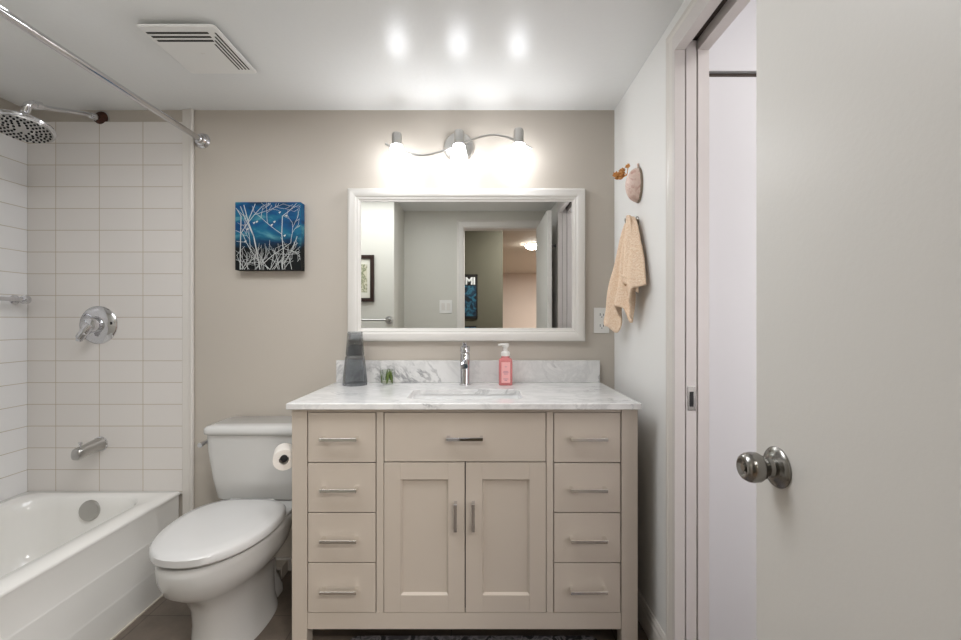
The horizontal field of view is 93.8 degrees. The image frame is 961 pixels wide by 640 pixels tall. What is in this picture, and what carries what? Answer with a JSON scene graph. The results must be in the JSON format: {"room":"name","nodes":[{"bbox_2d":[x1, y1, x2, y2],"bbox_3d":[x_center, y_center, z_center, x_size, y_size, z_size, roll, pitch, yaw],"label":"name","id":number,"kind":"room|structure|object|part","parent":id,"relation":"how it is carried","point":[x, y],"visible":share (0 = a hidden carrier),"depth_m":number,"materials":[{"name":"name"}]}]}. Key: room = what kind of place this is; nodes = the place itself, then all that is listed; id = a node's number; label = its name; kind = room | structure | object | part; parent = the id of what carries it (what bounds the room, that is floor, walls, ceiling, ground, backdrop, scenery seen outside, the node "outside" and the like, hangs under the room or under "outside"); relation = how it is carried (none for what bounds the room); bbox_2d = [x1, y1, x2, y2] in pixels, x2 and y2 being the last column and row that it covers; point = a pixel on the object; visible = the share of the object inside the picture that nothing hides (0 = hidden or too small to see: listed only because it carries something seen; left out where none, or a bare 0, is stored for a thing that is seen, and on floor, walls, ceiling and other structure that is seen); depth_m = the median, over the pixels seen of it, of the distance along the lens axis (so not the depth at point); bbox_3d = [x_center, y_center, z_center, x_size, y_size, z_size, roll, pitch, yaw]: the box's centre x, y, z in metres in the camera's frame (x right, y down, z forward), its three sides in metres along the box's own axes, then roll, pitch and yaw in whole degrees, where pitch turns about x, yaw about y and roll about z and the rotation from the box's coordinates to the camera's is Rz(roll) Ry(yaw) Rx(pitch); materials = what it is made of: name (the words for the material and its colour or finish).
{"room":"bathroom","nodes":[
{"label":"bathroom","id":0,"kind":"room"},
{"bbox_2d":[0,98,20,110],"bbox_3d":[-2.197,0.094,1.067,0.100,2.178,2.134,0,0,0],"label":"wall","id":1,"kind":"structure","parent":0,"point":[4,104],"depth_m":2.04,"materials":[{"name":"beige paint"}]},
{"bbox_2d":[0,132,26,500],"bbox_3d":[-2.143,-0.058,1.373,0.008,1.761,1.506,0,0,0],"label":"tiled wall","id":2,"kind":"structure","parent":1,"relation":"attached to","point":[13,152],"depth_m":2.06,"materials":[{"name":"white tile"}]},
{"bbox_2d":[0,295,31,304],"bbox_3d":[-2.102,-0.093,1.766,0.074,0.044,0.637,0,0,0],"label":"towel bar","id":3,"kind":"object","parent":2,"relation":"attached to","point":[13,299],"visible":1,"depth_m":2.05,"materials":[{"name":"silver metal"}]},
{"bbox_3d":[-2.113,-0.093,2.063,0.052,0.044,0.044,0,0,0],"label":"post","id":4,"kind":"part","parent":3,"relation":"part of","materials":[{"name":"silver metal"}]},
{"bbox_2d":[30,110,613,557],"bbox_3d":[-0.148,-0.017,2.184,4.197,2.400,0.100,0,0,0],"label":"wall","id":5,"kind":"structure","parent":0,"point":[265,341],"depth_m":2.13,"materials":[{"name":"beige paint"}]},
{"bbox_2d":[0,100,109,142],"bbox_3d":[-1.800,-0.858,1.904,0.197,0.268,0.463,0,0,0],"label":"shower","id":6,"kind":"object","parent":5,"relation":"attached to","point":[20,125],"visible":1,"depth_m":1.78,"materials":[{"name":"silver metal"}]},
{"bbox_3d":[-1.794,-0.908,1.967,0.020,0.110,0.338,0,0,-1],"label":"shower arm","id":7,"kind":"part","parent":6,"relation":"part of","materials":[{"name":"silver metal"}]},
{"bbox_2d":[27,122,181,493],"bbox_3d":[-1.776,-0.058,2.130,0.742,1.761,0.008,0,0,0],"label":"tiled wall","id":8,"kind":"structure","parent":5,"relation":"attached to","point":[104,201],"depth_m":2.13,"materials":[{"name":"white tile"}]},
{"bbox_2d":[71,436,107,460],"bbox_3d":[-1.795,0.586,2.058,0.070,0.077,0.135,0,0,0],"label":"tub spout","id":9,"kind":"object","parent":8,"relation":"attached to","point":[100,443],"visible":1,"depth_m":2.04,"materials":[{"name":"silver metal"}]},
{"bbox_2d":[75,306,117,343],"bbox_3d":[-1.803,0.023,2.084,0.178,0.178,0.084,0,0,0],"label":"shower valve","id":10,"kind":"object","parent":8,"relation":"attached to","point":[97,324],"visible":1,"depth_m":2.11,"materials":[{"name":"silver metal"}]},
{"bbox_3d":[-1.815,0.057,2.065,0.070,0.085,0.044,0,0,-30],"label":"lever","id":11,"kind":"part","parent":10,"relation":"part of","materials":[{"name":"silver metal"}]},
{"bbox_2d":[0,5,209,148],"bbox_3d":[-1.317,-0.849,1.373,0.072,0.072,1.522,0,0,0],"label":"shower curtain rod","id":12,"kind":"object","parent":5,"relation":"attached to","point":[202,140],"visible":1,"depth_m":1.53,"materials":[{"name":"silver metal"}]},
{"bbox_2d":[182,109,188,514],"bbox_3d":[-1.389,0.094,2.127,0.034,2.178,0.014,0,0,0],"label":"trim","id":13,"kind":"structure","parent":5,"relation":"attached to","point":[185,112],"depth_m":2.12,"materials":[{"name":"white"}]},
{"bbox_2d":[189,108,193,510],"bbox_3d":[-1.364,0.094,2.126,0.020,2.178,0.020,0,0,0],"label":"trim","id":14,"kind":"structure","parent":5,"relation":"attached to","point":[191,111],"depth_m":2.12,"materials":[{"name":"white"}]},
{"bbox_2d":[235,202,304,270],"bbox_3d":[-0.986,-0.390,2.109,0.305,0.315,0.048,0,0,0],"label":"canvas painting","id":15,"kind":"object","parent":5,"relation":"attached to","point":[269,236],"visible":1,"depth_m":2.09,"materials":[{"name":"blue paint"}]},
{"bbox_2d":[276,558,291,570],"bbox_3d":[-1.007,1.154,2.128,0.694,0.058,0.012,0,0,0],"label":"baseboard","id":16,"kind":"structure","parent":5,"relation":"attached to","point":[288,559],"depth_m":2.12,"materials":[{"name":"white"}]},
{"bbox_2d":[385,127,532,166],"bbox_3d":[-0.099,-0.793,2.062,0.674,0.188,0.143,0,0,0],"label":"vanity light","id":17,"kind":"object","parent":5,"relation":"attached to","point":[458,147],"visible":1,"depth_m":2.01,"materials":[{"name":"silver metal"}]},
{"bbox_2d":[388,131,404,166],"bbox_3d":[-0.378,-0.772,2.030,0.078,0.147,0.078,0,0,0],"label":"bulb","id":18,"kind":"object","parent":17,"relation":"attached to","point":[396,158],"depth_m":2.01,"materials":[{"name":"white glass"}]},
{"bbox_2d":[450,129,467,165],"bbox_3d":[-0.097,-0.781,2.030,0.078,0.151,0.078,0,0,0],"label":"bulb","id":19,"kind":"object","parent":17,"relation":"attached to","point":[458,156],"depth_m":2.01,"materials":[{"name":"white glass"}]},
{"bbox_3d":[-0.102,-0.816,2.123,0.142,0.142,0.021,0,0,0],"label":"plate","id":20,"kind":"part","parent":17,"relation":"part of","materials":[{"name":"silver metal"}]},
{"bbox_2d":[510,127,526,163],"bbox_3d":[0.172,-0.788,2.030,0.078,0.151,0.078,0,0,0],"label":"bulb","id":21,"kind":"object","parent":17,"relation":"attached to","point":[518,153],"depth_m":2.01,"materials":[{"name":"white glass"}]},
{"bbox_2d":[348,188,584,340],"bbox_3d":[-0.066,-0.259,2.117,1.116,0.718,0.032,0,0,0],"label":"wall mirror","id":22,"kind":"object","parent":5,"relation":"attached to","point":[425,264],"visible":0.92,"depth_m":2.12,"materials":[{"name":"mirror"}]},
{"bbox_2d":[336,360,599,381],"bbox_3d":[-0.059,0.241,2.122,1.238,0.103,0.020,0,0,0],"label":"backsplash","id":23,"kind":"structure","parent":5,"relation":"attached to","point":[405,370],"depth_m":2.11,"materials":[{"name":"stone"}]},
{"bbox_2d":[594,308,608,332],"bbox_3d":[0.573,0.002,2.129,0.072,0.120,0.010,0,0,0],"label":"outlet","id":24,"kind":"object","parent":5,"relation":"attached to","point":[599,313],"visible":0.77,"depth_m":2.13,"materials":[{"name":"white plastic"}]},
{"bbox_2d":[598,322,604,329],"bbox_3d":[0.573,0.028,2.127,0.034,0.034,0.004,0,0,0],"label":"socket","id":25,"kind":"object","parent":24,"relation":"attached to","point":[601,326],"depth_m":2.13,"materials":[{"name":"white plastic"}]},
{"bbox_2d":[598,311,604,318],"bbox_3d":[0.573,-0.024,2.127,0.034,0.034,0.004,0,0,0],"label":"socket","id":26,"kind":"object","parent":24,"relation":"attached to","point":[601,314],"depth_m":2.13,"materials":[{"name":"white plastic"}]},
{"bbox_2d":[0,0,683,109],"bbox_3d":[-0.760,-1.045,1.117,2.974,0.100,2.234,0,0,0],"label":"ceiling","id":27,"kind":"structure","parent":0,"point":[304,54],"depth_m":1.66,"materials":[{"name":"white paint"}]},
{"bbox_2d":[137,24,256,73],"bbox_3d":[-1.013,-0.983,1.635,0.262,0.024,0.293,0,0,0],"label":"ceiling vent","id":28,"kind":"object","parent":27,"relation":"in","point":[199,48],"visible":1,"depth_m":1.61,"materials":[{"name":"white plastic"}]},
{"bbox_2d":[113,571,647,639],"bbox_3d":[-0.148,1.233,1.117,4.197,0.100,2.234,0,0,0],"label":"floor","id":29,"kind":"structure","parent":0,"point":[166,619],"depth_m":1.71,"materials":[{"name":"tile"}]},
{"bbox_2d":[0,491,179,639],"bbox_3d":[-1.753,0.995,1.375,0.769,0.377,1.500,0,0,0],"label":"bathtub","id":30,"kind":"object","parent":29,"relation":"on","point":[75,565],"visible":0.88,"depth_m":1.76,"materials":[{"name":"white ceramic"}]},
{"bbox_2d":[110,595,162,639],"bbox_3d":[-1.363,1.180,1.367,0.006,0.006,1.494,0,0,0],"label":"trim","id":31,"kind":"structure","parent":30,"relation":"attached to","point":[158,598],"depth_m":1.77,"materials":[{"name":"beige"}]},
{"bbox_2d":[149,416,291,639],"bbox_3d":[-0.961,0.817,1.756,0.487,0.732,0.716,0,0,0],"label":"toilet","id":32,"kind":"object","parent":29,"relation":"on","point":[217,559],"visible":0.91,"depth_m":1.65,"materials":[{"name":"white ceramic"}]},
{"bbox_3d":[-1.187,0.530,1.946,0.034,0.029,0.071,0,0,0],"label":"flush lever","id":33,"kind":"part","parent":32,"relation":"part of","materials":[{"name":"silver metal"}]},
{"bbox_3d":[-0.950,0.784,1.644,0.344,0.014,0.444,0,0,0],"label":"seat","id":34,"kind":"part","parent":32,"relation":"part of","materials":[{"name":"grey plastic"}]},
{"bbox_3d":[-0.950,0.756,1.637,0.384,0.040,0.478,0,0,0],"label":"lid","id":35,"kind":"part","parent":32,"relation":"part of","materials":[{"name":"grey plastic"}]},
{"bbox_3d":[-0.950,0.987,1.693,0.368,0.392,0.582,0,0,0],"label":"bowl","id":36,"kind":"part","parent":32,"relation":"part of","materials":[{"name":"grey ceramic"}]},
{"bbox_3d":[-0.950,0.470,2.005,0.466,0.038,0.218,0,0,0],"label":"tank lid","id":37,"kind":"part","parent":32,"relation":"part of","materials":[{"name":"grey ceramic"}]},
{"bbox_3d":[-0.950,0.633,2.010,0.450,0.291,0.207,0,0,0],"label":"tank","id":38,"kind":"part","parent":32,"relation":"part of","materials":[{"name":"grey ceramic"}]},
{"bbox_2d":[276,560,287,579],"bbox_3d":[-0.935,1.155,2.082,0.060,0.056,0.065,0,0,0],"label":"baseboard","id":39,"kind":"structure","parent":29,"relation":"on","point":[280,564],"depth_m":2.08,"materials":[{"name":"beige paint"}]},
{"bbox_2d":[292,410,637,639],"bbox_3d":[-0.056,0.749,1.843,1.229,0.868,0.557,0,0,0],"label":"vanity cabinet","id":40,"kind":"object","parent":29,"relation":"on","point":[402,519],"visible":0.98,"depth_m":1.60,"materials":[{"name":"beige paint"}]},
{"bbox_2d":[280,455,287,461],"bbox_3d":[-0.709,0.494,1.675,0.090,0.040,0.153,0,0,0],"label":"toilet paper holder","id":41,"kind":"object","parent":40,"relation":"attached to","point":[283,458],"visible":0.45,"depth_m":1.60,"materials":[{"name":"black metal"}]},
{"bbox_2d":[273,443,291,470],"bbox_3d":[-0.724,0.503,1.660,0.076,0.076,0.096,0,0,-22],"label":"toilet paper roll","id":42,"kind":"object","parent":41,"relation":"hanging from","point":[284,448],"visible":0.83,"depth_m":1.62,"materials":[{"name":"white paper"}]},
{"bbox_3d":[-0.643,0.749,1.625,0.054,0.868,0.054,0,0,0],"label":"leg","id":43,"kind":"part","parent":40,"relation":"part of","materials":[{"name":"beige paint"}]},
{"bbox_3d":[-0.497,0.952,1.583,0.129,0.011,0.035,0,0,0],"label":"handle","id":44,"kind":"part","parent":40,"relation":"part of","materials":[{"name":"silver metal"}]},
{"bbox_3d":[-0.497,0.774,1.583,0.129,0.011,0.035,0,0,0],"label":"handle","id":45,"kind":"part","parent":40,"relation":"part of","materials":[{"name":"silver metal"}]},
{"bbox_3d":[-0.497,0.596,1.583,0.129,0.011,0.035,0,0,0],"label":"handle","id":46,"kind":"part","parent":40,"relation":"part of","materials":[{"name":"silver metal"}]},
{"bbox_3d":[-0.497,0.417,1.583,0.129,0.011,0.035,0,0,0],"label":"handle","id":47,"kind":"part","parent":40,"relation":"part of","materials":[{"name":"silver metal"}]},
{"bbox_3d":[-0.493,0.952,1.609,0.240,0.175,0.021,0,0,0],"label":"drawer","id":48,"kind":"part","parent":40,"relation":"part of","materials":[{"name":"beige paint"}]},
{"bbox_3d":[-0.493,0.774,1.609,0.240,0.174,0.021,0,0,0],"label":"drawer","id":49,"kind":"part","parent":40,"relation":"part of","materials":[{"name":"beige paint"}]},
{"bbox_3d":[-0.493,0.596,1.609,0.240,0.174,0.021,0,0,0],"label":"drawer","id":50,"kind":"part","parent":40,"relation":"part of","materials":[{"name":"beige paint"}]},
{"bbox_3d":[-0.493,0.417,1.609,0.240,0.176,0.021,0,0,0],"label":"drawer","id":51,"kind":"part","parent":40,"relation":"part of","materials":[{"name":"beige paint"}]},
{"bbox_3d":[-0.200,0.773,1.609,0.286,0.532,0.021,0,0,0],"label":"door","id":52,"kind":"part","parent":40,"relation":"part of","materials":[{"name":"beige paint"}]},
{"bbox_3d":[-0.200,0.537,1.610,0.169,0.060,0.020,0,0,0],"label":"rail","id":53,"kind":"part","parent":40,"relation":"part of","materials":[{"name":"beige paint"}]},
{"bbox_3d":[-0.200,1.009,1.610,0.169,0.060,0.020,0,0,0],"label":"rail","id":54,"kind":"part","parent":40,"relation":"part of","materials":[{"name":"beige paint"}]},
{"bbox_3d":[-0.200,0.773,1.605,0.169,0.412,0.010,0,0,0],"label":"panel","id":55,"kind":"part","parent":40,"relation":"part of","materials":[{"name":"beige paint"}]},
{"bbox_3d":[-0.088,0.691,1.583,0.011,0.097,0.035,0,0,0],"label":"handle","id":56,"kind":"part","parent":40,"relation":"part of","materials":[{"name":"silver metal"}]},
{"bbox_2d":[286,360,640,409],"bbox_3d":[-0.059,0.253,1.855,1.246,0.125,0.554,0,0,0],"label":"countertop","id":57,"kind":"structure","parent":40,"relation":"on","point":[539,384],"depth_m":1.93,"materials":[{"name":"stone"}]},
{"bbox_2d":[342,355,366,386],"bbox_3d":[-0.566,0.203,2.030,0.110,0.180,0.110,0,0,0],"label":"carafe","id":58,"kind":"object","parent":57,"relation":"on","point":[354,374],"visible":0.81,"depth_m":1.99,"materials":[{"name":"grey glass"}]},
{"bbox_2d":[346,331,363,355],"bbox_3d":[-0.566,0.105,2.030,0.083,0.106,0.083,0,0,0],"label":"drinking glass","id":59,"kind":"object","parent":58,"relation":"on","point":[354,345],"visible":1,"depth_m":2.00,"materials":[{"name":"grey"}]},
{"bbox_2d":[380,369,394,384],"bbox_3d":[-0.422,0.259,2.049,0.060,0.068,0.059,0,0,31],"label":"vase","id":60,"kind":"object","parent":57,"relation":"on","point":[387,374],"visible":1,"depth_m":2.03,"materials":[{"name":"clear glass"}]},
{"bbox_2d":[459,342,470,384],"bbox_3d":[-0.070,0.195,1.990,0.054,0.197,0.155,0,0,0],"label":"faucet","id":61,"kind":"object","parent":57,"relation":"on","point":[464,349],"visible":1,"depth_m":2.02,"materials":[{"name":"silver metal"}]},
{"bbox_3d":[-0.070,0.191,1.976,0.033,0.036,0.128,0,0,0],"label":"spout","id":62,"kind":"part","parent":61,"relation":"part of","materials":[{"name":"silver metal"}]},
{"bbox_2d":[411,394,520,398],"bbox_3d":[-0.059,0.395,1.788,0.484,0.160,0.277,0,0,0],"label":"sink","id":63,"kind":"object","parent":57,"relation":"in","point":[421,396],"visible":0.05,"depth_m":1.91,"materials":[{"name":"white ceramic"}]},
{"bbox_2d":[498,343,511,384],"bbox_3d":[0.111,0.199,2.034,0.064,0.188,0.050,0,0,0],"label":"soap dispenser","id":64,"kind":"object","parent":57,"relation":"on","point":[505,362],"visible":1,"depth_m":2.01,"materials":[{"name":"pink plastic"}]},
{"bbox_3d":[0.113,0.234,2.010,0.039,0.092,0.001,0,0,0],"label":"label panel","id":65,"kind":"part","parent":64,"relation":"part of","materials":[{"name":"pink paper"}]},
{"bbox_2d":[499,356,511,384],"bbox_3d":[0.113,0.227,2.035,0.061,0.132,0.048,0,0,0],"label":"bottle","id":66,"kind":"object","parent":64,"relation":"attached to","point":[505,362],"depth_m":2.01,"materials":[{"name":"pink plastic"}]},
{"bbox_3d":[-0.055,0.416,1.583,0.128,0.011,0.035,0,0,0],"label":"handle","id":67,"kind":"part","parent":40,"relation":"part of","materials":[{"name":"silver metal"}]},
{"bbox_3d":[-0.055,0.416,1.609,0.573,0.173,0.021,0,0,0],"label":"drawer","id":68,"kind":"part","parent":40,"relation":"part of","materials":[{"name":"beige paint"}]},
{"bbox_3d":[-0.025,0.691,1.583,0.011,0.097,0.035,0,0,0],"label":"handle","id":69,"kind":"part","parent":40,"relation":"part of","materials":[{"name":"silver metal"}]},
{"bbox_3d":[0.090,0.537,1.610,0.168,0.060,0.020,0,0,0],"label":"rail","id":70,"kind":"part","parent":40,"relation":"part of","materials":[{"name":"beige paint"}]},
{"bbox_3d":[0.090,1.009,1.610,0.168,0.060,0.020,0,0,0],"label":"rail","id":71,"kind":"part","parent":40,"relation":"part of","materials":[{"name":"beige paint"}]},
{"bbox_3d":[0.090,0.773,1.605,0.168,0.412,0.010,0,0,0],"label":"panel","id":72,"kind":"part","parent":40,"relation":"part of","materials":[{"name":"beige paint"}]},
{"bbox_3d":[0.090,0.773,1.609,0.285,0.532,0.021,0,0,0],"label":"door","id":73,"kind":"part","parent":40,"relation":"part of","materials":[{"name":"beige paint"}]},
{"bbox_3d":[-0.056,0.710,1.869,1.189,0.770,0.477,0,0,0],"label":"panel","id":74,"kind":"part","parent":40,"relation":"part of","materials":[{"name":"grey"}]},
{"bbox_3d":[0.380,0.952,1.609,0.236,0.175,0.021,0,0,0],"label":"drawer","id":75,"kind":"part","parent":40,"relation":"part of","materials":[{"name":"beige paint"}]},
{"bbox_3d":[0.380,0.774,1.609,0.236,0.174,0.021,0,0,0],"label":"drawer","id":76,"kind":"part","parent":40,"relation":"part of","materials":[{"name":"beige paint"}]},
{"bbox_3d":[0.380,0.596,1.609,0.236,0.174,0.021,0,0,0],"label":"drawer","id":77,"kind":"part","parent":40,"relation":"part of","materials":[{"name":"beige paint"}]},
{"bbox_3d":[0.380,0.417,1.609,0.236,0.176,0.021,0,0,0],"label":"drawer","id":78,"kind":"part","parent":40,"relation":"part of","materials":[{"name":"beige paint"}]},
{"bbox_3d":[0.380,0.952,1.583,0.129,0.011,0.035,0,0,0],"label":"handle","id":79,"kind":"part","parent":40,"relation":"part of","materials":[{"name":"silver metal"}]},
{"bbox_3d":[0.380,0.774,1.583,0.129,0.011,0.035,0,0,0],"label":"handle","id":80,"kind":"part","parent":40,"relation":"part of","materials":[{"name":"silver metal"}]},
{"bbox_3d":[0.380,0.596,1.583,0.129,0.011,0.035,0,0,0],"label":"handle","id":81,"kind":"part","parent":40,"relation":"part of","materials":[{"name":"silver metal"}]},
{"bbox_3d":[0.380,0.417,1.583,0.129,0.011,0.035,0,0,0],"label":"handle","id":82,"kind":"part","parent":40,"relation":"part of","materials":[{"name":"silver metal"}]},
{"bbox_3d":[0.530,0.749,1.625,0.058,0.868,0.054,0,0,0],"label":"leg","id":83,"kind":"part","parent":40,"relation":"part of","materials":[{"name":"beige paint"}]},
{"bbox_2d":[350,636,596,639],"bbox_3d":[-0.025,1.176,1.311,0.910,0.014,0.722,0,0,0],"label":"bath mat","id":84,"kind":"object","parent":29,"relation":"on","point":[355,637],"visible":1,"depth_m":1.65,"materials":[{"name":"grey fabric"}]},
{"bbox_2d":[614,0,690,634],"bbox_3d":[0.681,0.094,1.127,0.092,2.178,2.014,0,0,0],"label":"wall","id":85,"kind":"structure","parent":0,"point":[640,115],"depth_m":1.68,"materials":[{"name":"white paint"}]},
{"bbox_2d":[612,163,642,202],"bbox_3d":[0.590,-0.550,1.814,0.090,0.164,0.118,0,0,0],"label":"wall decoration","id":86,"kind":"object","parent":85,"relation":"attached to","point":[634,181],"visible":1,"depth_m":1.78,"materials":[{"name":"pink ceramic"}]},
{"bbox_2d":[617,171,624,176],"bbox_3d":[0.576,-0.595,1.831,0.044,0.027,0.023,0,0,28],"label":"dried flower","id":87,"kind":"object","parent":86,"relation":"on","point":[621,173],"depth_m":1.83,"materials":[{"name":"orange plant"}]},
{"bbox_2d":[638,589,665,639],"bbox_3d":[0.628,1.132,1.826,0.013,0.102,0.616,0,0,0],"label":"baseboard","id":88,"kind":"structure","parent":85,"relation":"attached to","point":[650,625],"depth_m":1.68,"materials":[{"name":"white wood"}]},
{"bbox_2d":[685,40,695,639],"bbox_3d":[0.670,0.147,1.040,0.034,2.072,0.820,0,0,0],"label":"sliding door","id":89,"kind":"structure","parent":85,"relation":"attached to","point":[690,51],"depth_m":1.43,"materials":[{"name":"white paint"}]},
{"bbox_2d":[687,386,695,410],"bbox_3d":[0.671,0.249,1.430,0.026,0.077,0.005,0,0,0],"label":"strike plate","id":90,"kind":"object","parent":89,"relation":"attached to","point":[691,390],"visible":1,"depth_m":1.43,"materials":[{"name":"grey metal"}]},
{"bbox_2d":[666,0,721,639],"bbox_3d":[0.634,0.137,1.040,0.034,2.092,0.820,0,0,0],"label":"trim","id":91,"kind":"structure","parent":85,"relation":"attached to","point":[702,10],"depth_m":1.43,"materials":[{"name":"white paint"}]},
{"bbox_2d":[693,0,726,40],"bbox_3d":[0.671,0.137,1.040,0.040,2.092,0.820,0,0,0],"label":"door track","id":92,"kind":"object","parent":85,"relation":"attached to","point":[723,2],"depth_m":1.34,"materials":[{"name":"brown"}]},
{"bbox_2d":[696,0,750,639],"bbox_3d":[0.709,0.137,1.040,0.036,2.092,0.820,0,0,0],"label":"trim","id":93,"kind":"structure","parent":85,"relation":"attached to","point":[731,9],"depth_m":1.43,"materials":[{"name":"white paint"}]},
{"bbox_3d":[0.609,-0.399,1.822,0.052,0.042,0.042,0,0,0],"label":"towel hook","id":94,"kind":"object","parent":85,"relation":"attached to","visible":0},
{"bbox_2d":[604,215,645,332],"bbox_3d":[0.582,-0.182,1.829,0.073,0.475,0.344,0,0,-7],"label":"hand towel","id":95,"kind":"object","parent":94,"relation":"hanging from","point":[628,274],"visible":1,"depth_m":1.78,"materials":[{"name":"fabric"}]},
{"bbox_2d":[709,0,755,72],"bbox_3d":[1.339,-0.042,0.765,1.223,2.450,1.730,0,0,0],"label":"wall","id":96,"kind":"structure","parent":0,"point":[734,51],"depth_m":1.51,"materials":[{"name":"white paint"}]},
{"bbox_2d":[709,77,755,639],"bbox_3d":[1.194,0.182,1.518,0.923,1.986,0.035,0,0,0],"label":"door","id":97,"kind":"structure","parent":96,"relation":"in","point":[732,100],"depth_m":1.50,"materials":[{"name":"white paint"}]},
{"bbox_2d":[709,73,755,76],"bbox_3d":[1.194,-0.824,1.530,0.933,0.021,0.030,0,0,0],"label":"trim","id":98,"kind":"structure","parent":96,"relation":"attached to","point":[710,74],"depth_m":1.52,"materials":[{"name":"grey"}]},
{"bbox_3d":[0.015,0.094,0.060,1.424,2.178,0.120,0,0,0],"label":"wall","id":99,"kind":"structure","parent":0,"visible":0},
{"bbox_2d":[736,0,960,639],"bbox_3d":[0.519,0.170,0.490,0.150,2.003,0.673,0,0,0],"label":"door","id":100,"kind":"structure","parent":99,"relation":"in","point":[855,465],"depth_m":0.60,"materials":[{"name":"white paint"}]},
{"bbox_3d":[0.470,0.250,0.764,0.053,0.051,0.051,0,0,0],"label":"knob","id":101,"kind":"part","parent":100,"relation":"part of","materials":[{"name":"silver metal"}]}
]}

